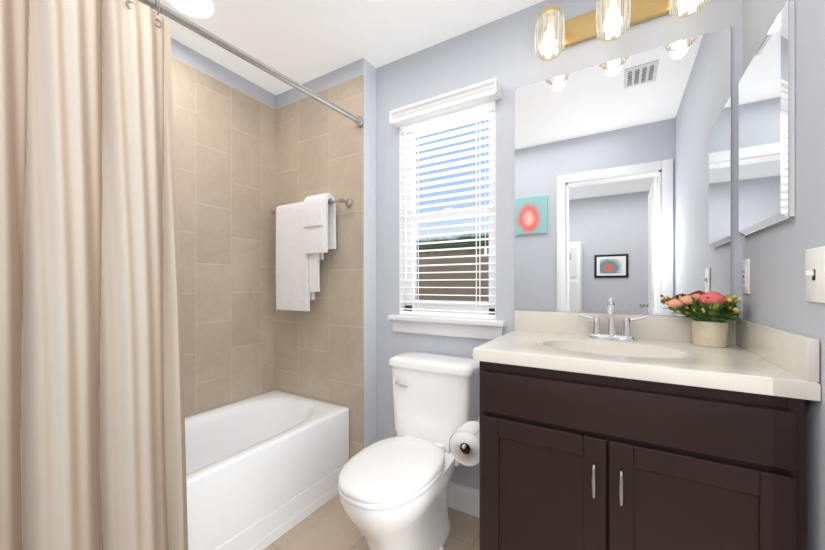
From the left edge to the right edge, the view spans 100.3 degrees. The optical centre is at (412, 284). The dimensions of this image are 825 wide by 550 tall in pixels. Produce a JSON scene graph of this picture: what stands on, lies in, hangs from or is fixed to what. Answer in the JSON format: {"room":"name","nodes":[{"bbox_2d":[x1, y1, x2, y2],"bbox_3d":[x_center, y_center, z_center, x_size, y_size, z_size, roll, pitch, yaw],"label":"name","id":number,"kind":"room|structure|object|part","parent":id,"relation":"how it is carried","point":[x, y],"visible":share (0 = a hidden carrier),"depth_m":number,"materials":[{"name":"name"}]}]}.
{"room":"bathroom","nodes":[
{"label":"bathroom","id":0,"kind":"room"},
{"bbox_2d":[171,38,275,416],"bbox_3d":[-1.408,-0.068,1.639,0.120,2.435,1.686,0,0,31],"label":"wall","id":1,"kind":"structure","parent":0,"point":[224,122],"depth_m":2.02,"materials":[{"name":"beige tile"}]},
{"bbox_2d":[275,58,375,459],"bbox_3d":[-0.592,-0.068,2.265,0.878,2.435,0.240,0,0,31],"label":"wall","id":2,"kind":"structure","parent":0,"point":[326,352],"depth_m":2.04,"materials":[{"name":"beige tile"}]},
{"bbox_2d":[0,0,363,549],"bbox_3d":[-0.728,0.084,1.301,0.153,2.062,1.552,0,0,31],"label":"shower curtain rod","id":3,"kind":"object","parent":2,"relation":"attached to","point":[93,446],"visible":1,"depth_m":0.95,"materials":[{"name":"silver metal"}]},
{"bbox_2d":[0,0,187,549],"bbox_3d":[-0.954,0.087,0.924,0.154,2.055,0.635,0,0,31],"label":"shower curtain","id":4,"kind":"object","parent":3,"relation":"hanging from","point":[93,446],"depth_m":0.95,"materials":[{"name":"beige fabric"}]},
{"bbox_2d":[271,193,352,310],"bbox_3d":[-0.652,-0.188,2.090,0.643,0.686,0.121,0,0,31],"label":"towel rail","id":5,"kind":"object","parent":2,"relation":"attached to","point":[305,230],"visible":1,"depth_m":2.05,"materials":[{"name":"white fabric"}]},
{"bbox_2d":[137,0,544,95],"bbox_3d":[-0.502,-1.335,-0.148,3.510,0.100,4.290,0,0,31],"label":"ceiling","id":6,"kind":"structure","parent":0,"point":[305,41],"depth_m":1.74,"materials":[{"name":"white paint"}]},
{"bbox_2d":[168,0,213,17],"bbox_3d":[-1.008,-1.280,1.559,0.184,0.008,0.184,0,0,31],"label":"recessed light","id":7,"kind":"object","parent":6,"relation":"in","point":[193,8],"visible":1,"depth_m":1.58,"materials":[{"name":"white"}]},
{"bbox_2d":[263,493,479,549],"bbox_3d":[-0.282,1.200,1.101,2.605,0.100,1.920,0,0,31],"label":"floor","id":8,"kind":"structure","parent":0,"point":[328,527],"depth_m":1.59,"materials":[{"name":"beige tile"}]},
{"bbox_2d":[185,390,348,549],"bbox_3d":[-1.040,0.927,1.488,0.663,0.445,1.550,0,0,31],"label":"bathtub","id":9,"kind":"object","parent":8,"relation":"on","point":[258,466],"visible":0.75,"depth_m":1.65,"materials":[{"name":"white ceramic"}]},
{"bbox_2d":[338,352,479,549],"bbox_3d":[-0.017,0.753,1.481,0.454,0.793,0.720,0,0,31],"label":"toilet","id":10,"kind":"object","parent":8,"relation":"on","point":[394,490],"visible":0.89,"depth_m":1.45,"materials":[{"name":"white ceramic"}]},
{"bbox_2d":[473,299,820,549],"bbox_3d":[0.672,0.602,1.165,0.788,1.097,0.587,0,0,31],"label":"vanity","id":11,"kind":"object","parent":8,"relation":"on","point":[609,430],"visible":1,"depth_m":0.93,"materials":[{"name":"brown wood"}]},
{"bbox_2d":[448,417,479,465],"bbox_3d":[0.222,0.571,1.281,0.134,0.151,0.167,0,0,31],"label":"toilet paper roll","id":12,"kind":"object","parent":11,"relation":"attached to","point":[464,443],"visible":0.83,"depth_m":1.24,"materials":[{"name":"white paper"}]},
{"bbox_2d":[664,291,743,347],"bbox_3d":[0.996,0.116,1.186,0.204,0.187,0.197,0,0,31],"label":"flower pot","id":13,"kind":"object","parent":11,"relation":"on","point":[712,330],"visible":1,"depth_m":1.16,"materials":[{"name":"beige stone"}]},
{"bbox_2d":[376,0,741,489],"bbox_3d":[0.555,-0.068,1.649,1.730,2.435,0.120,0,0,31],"label":"wall","id":14,"kind":"structure","parent":0,"point":[503,49],"depth_m":1.67,"materials":[{"name":"grey paint"}]},
{"bbox_2d":[389,78,500,127],"bbox_3d":[0.148,-0.925,1.771,0.599,0.066,0.072,0,0,31],"label":"window valance","id":15,"kind":"object","parent":14,"relation":"attached to","point":[489,90],"depth_m":1.74,"materials":[{"name":"white wood"}]},
{"bbox_2d":[388,315,505,339],"bbox_3d":[0.167,0.217,1.817,0.660,0.096,0.100,0,0,31],"label":"window sill","id":16,"kind":"structure","parent":14,"relation":"attached to","point":[491,329],"depth_m":1.77,"materials":[{"name":"white wood"}]},
{"bbox_2d":[399,100,495,319],"bbox_3d":[0.192,-0.383,1.858,0.560,1.105,0.104,0,0,31],"label":"window","id":17,"kind":"structure","parent":14,"relation":"in","point":[492,267],"depth_m":1.91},
{"bbox_2d":[400,101,494,318],"bbox_3d":[0.173,-0.380,1.827,0.544,1.094,0.067,0,0,31],"label":"window blinds","id":18,"kind":"object","parent":17,"relation":"attached to","point":[489,106],"depth_m":1.82,"materials":[{"name":"white plastic"}]},
{"bbox_3d":[0.192,-0.383,1.858,0.560,1.105,0.104,0,0,31],"label":"frame","id":19,"kind":"part","parent":17,"relation":"part of","materials":[{"name":"white plastic"}]},
{"bbox_2d":[534,0,709,60],"bbox_3d":[0.784,-1.066,1.342,0.578,0.204,0.169,0,0,31],"label":"light","id":20,"kind":"object","parent":14,"relation":"attached to","point":[553,33],"visible":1,"depth_m":1.36,"materials":[{"name":"glass"}]},
{"bbox_2d":[515,27,730,317],"bbox_3d":[0.807,-0.403,1.422,0.761,1.040,0.009,0,0,31],"label":"vanity mirror","id":21,"kind":"object","parent":14,"relation":"attached to","point":[623,165],"depth_m":1.38,"materials":[{"name":"clear mirror"}]},
{"bbox_2d":[742,0,824,549],"bbox_3d":[0.753,-0.068,0.412,0.120,2.435,1.800,0,0,31],"label":"wall","id":22,"kind":"structure","parent":0,"point":[775,252],"depth_m":0.82,"materials":[{"name":"grey paint"}]},
{"bbox_2d":[742,259,749,293],"bbox_3d":[1.131,-0.029,1.169,0.009,0.117,0.072,0,0,31],"label":"outlet","id":23,"kind":"object","parent":22,"relation":"attached to","point":[745,263],"visible":1,"depth_m":1.16,"materials":[{"name":"white plastic"}]},
{"bbox_2d":[739,0,794,236],"bbox_3d":[1.034,-0.438,1.019,0.021,0.545,0.390,0,0,31],"label":"medicine cabinet mirror","id":24,"kind":"object","parent":22,"relation":"attached to","point":[767,85],"visible":1,"depth_m":0.94,"materials":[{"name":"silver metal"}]},
{"bbox_2d":[805,246,824,302],"bbox_3d":[0.878,-0.022,0.756,0.019,0.120,0.090,0,0,31],"label":"light switch","id":25,"kind":"object","parent":22,"relation":"attached to","point":[814,257],"visible":1,"depth_m":0.75,"materials":[{"name":"white plastic"}]},
{"label":"outside","id":26,"kind":"structure","parent":0,"visible":0},
{"bbox_2d":[417,119,488,301],"bbox_3d":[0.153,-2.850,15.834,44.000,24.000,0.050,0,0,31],"label":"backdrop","id":27,"kind":"structure","parent":26,"point":[482,259],"depth_m":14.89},
{"bbox_3d":[-0.939,-0.068,-0.994,3.630,2.435,2.390,0,0,31],"label":"wall","id":28,"kind":"structure","parent":0,"visible":0},
{"bbox_2d":[447,481,479,517],"bbox_3d":[-0.326,1.086,-0.253,3.100,0.128,4.050,0,0,31],"label":"baseboard","id":29,"kind":"structure","parent":28,"relation":"attached to","point":[465,499],"depth_m":1.74,"materials":[{"name":"white wood"}]}
]}

